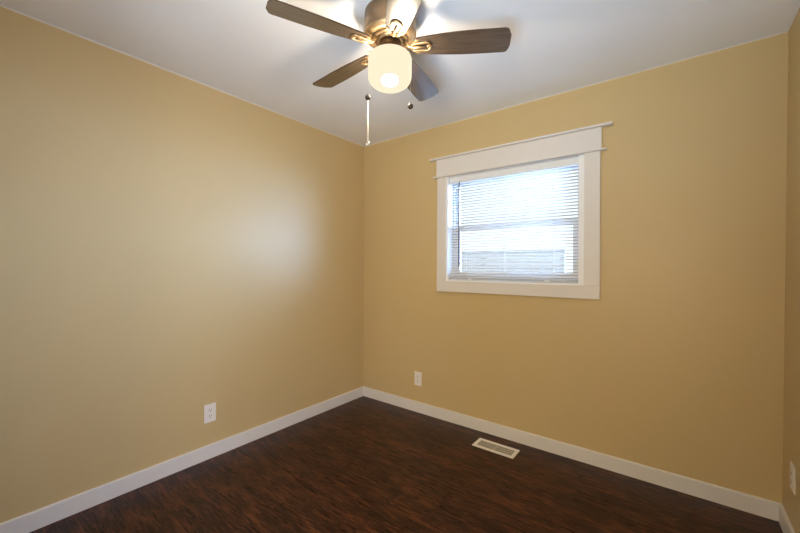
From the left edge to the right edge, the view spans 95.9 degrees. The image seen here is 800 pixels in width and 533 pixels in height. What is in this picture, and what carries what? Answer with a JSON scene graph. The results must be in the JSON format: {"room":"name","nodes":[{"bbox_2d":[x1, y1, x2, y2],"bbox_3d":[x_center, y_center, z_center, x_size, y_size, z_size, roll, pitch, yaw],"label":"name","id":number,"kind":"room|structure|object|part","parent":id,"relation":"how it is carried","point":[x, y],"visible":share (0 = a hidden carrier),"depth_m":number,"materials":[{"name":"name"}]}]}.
{"room":"empty bedroom","nodes":[
{"label":"empty bedroom","id":0,"kind":"room"},
{"bbox_2d":[0,6,363,522],"bbox_3d":[-1.308,0.037,2.390,0.120,2.440,3.220,0,0,37],"label":"wall","id":1,"kind":"structure","parent":0,"point":[172,246],"depth_m":2.08,"materials":[{"name":"beige paint"}]},
{"bbox_2d":[0,386,363,532],"bbox_3d":[-1.260,1.213,2.349,0.014,0.088,2.980,0,0,37],"label":"baseboard","id":2,"kind":"structure","parent":1,"relation":"attached to","point":[29,522],"depth_m":2.11,"materials":[{"name":"white paint"}]},
{"bbox_2d":[0,5,363,146],"bbox_3d":[-1.255,-1.179,2.353,0.001,0.007,2.980,0,0,37],"label":"trim","id":3,"kind":"structure","parent":1,"relation":"attached to","point":[0,5],"depth_m":2.10,"materials":[{"name":"white paint"}]},
{"bbox_2d":[204,402,215,423],"bbox_3d":[-1.247,0.962,2.370,0.008,0.119,0.075,0,0,37],"label":"wall outlet","id":4,"kind":"object","parent":1,"relation":"attached to","point":[210,409],"visible":1,"depth_m":2.37,"materials":[{"name":"white plastic"}]},
{"bbox_2d":[0,0,799,145],"bbox_3d":[-0.362,-1.229,0.838,3.501,0.100,4.540,0,0,37],"label":"ceiling","id":5,"kind":"structure","parent":0,"point":[240,49],"depth_m":1.90,"materials":[{"name":"paint"}]},
{"bbox_2d":[266,0,511,144],"bbox_3d":[-0.067,-0.871,1.708,1.033,0.613,1.057,0,0,37],"label":"ceiling fan","id":6,"kind":"object","parent":5,"relation":"hanging from","point":[389,25],"visible":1,"depth_m":1.61,"materials":[{"name":"brown wood"}]},
{"bbox_3d":[-0.336,-1.023,1.516,0.430,0.034,0.129,0,0,-30],"label":"blade","id":7,"kind":"part","parent":6,"relation":"part of","materials":[{"name":"brown wood"}]},
{"bbox_3d":[-0.293,-1.022,1.906,0.430,0.034,0.129,0,0,42],"label":"blade","id":8,"kind":"part","parent":6,"relation":"part of","materials":[{"name":"brown wood"}]},
{"bbox_3d":[-0.150,-0.672,1.680,0.021,0.214,0.012,0,0,37],"label":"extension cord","id":9,"kind":"part","parent":6,"relation":"part of","materials":[{"name":"silver metal"}]},
{"bbox_3d":[-0.047,-0.912,1.681,0.203,0.162,0.203,0,0,37],"label":"lamp shade","id":10,"kind":"part","parent":6,"relation":"part of","materials":[{"name":"white glass"}]},
{"bbox_3d":[0.021,-1.021,1.355,0.129,0.034,0.430,0,0,-12],"label":"blade","id":11,"kind":"part","parent":6,"relation":"part of","materials":[{"name":"brown wood"}]},
{"bbox_3d":[0.091,-1.021,1.985,0.129,0.034,0.430,0,0,24],"label":"blade","id":12,"kind":"part","parent":6,"relation":"part of","materials":[{"name":"brown wood"}]},
{"bbox_3d":[0.284,-1.020,1.644,0.430,0.034,0.129,0,0,6],"label":"blade","id":13,"kind":"part","parent":6,"relation":"part of","materials":[{"name":"brown wood"}]},
{"bbox_2d":[30,396,782,532],"bbox_3d":[-0.374,1.311,0.838,3.501,0.100,4.540,0,0,37],"label":"floor","id":14,"kind":"structure","parent":0,"point":[363,464],"depth_m":2.01,"materials":[{"name":"brown wood"}]},
{"bbox_2d":[472,438,519,458],"bbox_3d":[0.666,1.263,2.513,0.296,0.006,0.132,0,0,37],"label":"floor vent","id":15,"kind":"object","parent":14,"relation":"in","point":[482,443],"visible":1,"depth_m":2.51,"materials":[{"name":"white metal"}]},
{"bbox_2d":[478,441,513,454],"bbox_3d":[0.666,1.263,2.513,0.248,0.004,0.082,0,0,37],"label":"grille","id":16,"kind":"object","parent":15,"relation":"attached to","point":[505,450],"depth_m":2.51,"materials":[{"name":"beige metal"}]},
{"bbox_2d":[363,31,788,502],"bbox_3d":[0.865,0.047,2.677,2.981,2.440,0.120,0,0,37],"label":"wall","id":17,"kind":"structure","parent":0,"point":[677,365],"depth_m":2.16,"materials":[{"name":"beige paint"}]},
{"bbox_2d":[414,371,421,385],"bbox_3d":[0.156,0.976,3.137,0.075,0.119,0.008,0,0,37],"label":"wall outlet","id":18,"kind":"object","parent":17,"relation":"attached to","point":[417,375],"visible":1,"depth_m":3.13,"materials":[{"name":"white plastic"}]},
{"bbox_2d":[429,121,612,298],"bbox_3d":[0.828,-0.345,2.691,1.334,1.102,0.186,0,0,37],"label":"window","id":19,"kind":"structure","parent":17,"relation":"in","point":[587,141],"depth_m":2.55,"materials":[{"name":"white paint"}]},
{"bbox_3d":[0.346,-0.308,2.988,0.083,0.854,0.020,0,0,37],"label":"casing","id":20,"kind":"part","parent":19,"relation":"part of","materials":[{"name":"white paint"}]},
{"bbox_2d":[450,157,578,281],"bbox_3d":[0.801,-0.311,2.685,0.970,0.834,0.049,0,0,37],"label":"blind","id":21,"kind":"object","parent":19,"relation":"attached to","point":[572,162],"visible":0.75,"depth_m":2.67,"materials":[{"name":"white plastic"}]},
{"bbox_3d":[0.530,-0.296,2.905,0.002,0.775,0.029,0,0,37],"label":"ladder cord","id":22,"kind":"part","parent":21,"relation":"part of","materials":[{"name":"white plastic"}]},
{"bbox_3d":[0.790,-0.295,2.706,0.002,0.775,0.029,0,0,37],"label":"ladder cord","id":23,"kind":"part","parent":21,"relation":"part of","materials":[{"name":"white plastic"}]},
{"bbox_3d":[0.805,0.098,2.693,0.966,0.012,0.026,0,0,37],"label":"rail","id":24,"kind":"part","parent":21,"relation":"part of","materials":[{"name":"grey plastic"}]},
{"bbox_3d":[1.067,-0.294,2.494,0.002,0.775,0.029,0,0,37],"label":"ladder cord","id":25,"kind":"part","parent":21,"relation":"part of","materials":[{"name":"white fabric"}]},
{"bbox_3d":[0.860,-0.302,2.743,1.033,0.857,0.064,0,0,37],"label":"vinyl frame","id":26,"kind":"part","parent":19,"relation":"part of","materials":[{"name":"white plastic"}]},
{"bbox_3d":[0.846,-0.121,2.732,0.965,0.429,0.023,0,0,37],"label":"sash","id":27,"kind":"part","parent":19,"relation":"part of","materials":[{"name":"white plastic"}]},
{"bbox_3d":[0.865,-0.496,2.754,0.965,0.405,0.023,0,0,37],"label":"sash","id":28,"kind":"part","parent":19,"relation":"part of","materials":[{"name":"white plastic"}]},
{"bbox_3d":[0.788,0.164,2.647,1.202,0.086,0.020,0,0,37],"label":"casing","id":29,"kind":"part","parent":19,"relation":"part of","materials":[{"name":"white paint"}]},
{"bbox_3d":[0.792,-0.813,2.645,1.214,0.136,0.024,0,0,37],"label":"head casing","id":30,"kind":"part","parent":19,"relation":"part of","materials":[{"name":"white paint"}]},
{"bbox_3d":[1.231,-0.305,2.310,0.092,0.854,0.020,0,0,37],"label":"casing","id":31,"kind":"part","parent":19,"relation":"part of","materials":[{"name":"white paint"}]},
{"bbox_2d":[363,386,778,521],"bbox_3d":[0.769,1.222,2.662,2.827,0.088,0.014,0,0,37],"label":"baseboard","id":32,"kind":"structure","parent":17,"relation":"attached to","point":[766,508],"depth_m":2.26,"materials":[{"name":"white paint"}]},
{"bbox_2d":[364,32,785,146],"bbox_3d":[0.786,-1.171,2.666,2.859,0.004,0.001,0,0,37],"label":"trim","id":33,"kind":"structure","parent":17,"relation":"attached to","point":[783,32],"depth_m":2.26,"materials":[{"name":"white paint"}]},
{"bbox_2d":[782,8,799,532],"bbox_3d":[1.055,0.048,0.579,0.126,2.440,3.220,0,0,37],"label":"wall","id":34,"kind":"structure","parent":0,"point":[791,416],"depth_m":1.69,"materials":[{"name":"beige paint"}]},
{"bbox_2d":[779,503,794,532],"bbox_3d":[0.995,1.223,0.621,0.014,0.088,2.980,0,0,37],"label":"baseboard","id":35,"kind":"structure","parent":34,"relation":"attached to","point":[786,526],"depth_m":1.72,"materials":[{"name":"white paint"}]},
{"bbox_2d":[790,461,795,494],"bbox_3d":[1.779,0.958,1.635,0.008,0.119,0.075,0,0,37],"label":"wall outlet","id":36,"kind":"object","parent":34,"relation":"attached to","point":[792,468],"visible":1,"depth_m":1.62,"materials":[{"name":"white plastic"}]},
{"label":"outside","id":37,"kind":"structure","parent":0,"visible":0},
{"bbox_3d":[6.420,2.017,12.386,28.000,0.050,21.700,0,0,37],"label":"ground","id":38,"kind":"structure","parent":37,"visible":0},
{"bbox_2d":[461,249,565,272],"bbox_3d":[1.196,0.806,8.702,5.220,2.325,0.130,0,0,37],"label":"fence","id":39,"kind":"object","parent":38,"relation":"on","point":[524,259],"visible":0.04,"depth_m":7.63,"materials":[{"name":"white"}]},
{"bbox_3d":[1.182,-0.342,8.678,5.220,0.029,0.070,0,0,37],"label":"rail","id":40,"kind":"part","parent":39,"relation":"part of","materials":[{"name":"white"}]},
{"bbox_3d":[3.236,0.830,7.165,0.090,2.295,0.088,0,0,37],"label":"post","id":41,"kind":"part","parent":39,"relation":"part of","materials":[{"name":"white"}]}
]}

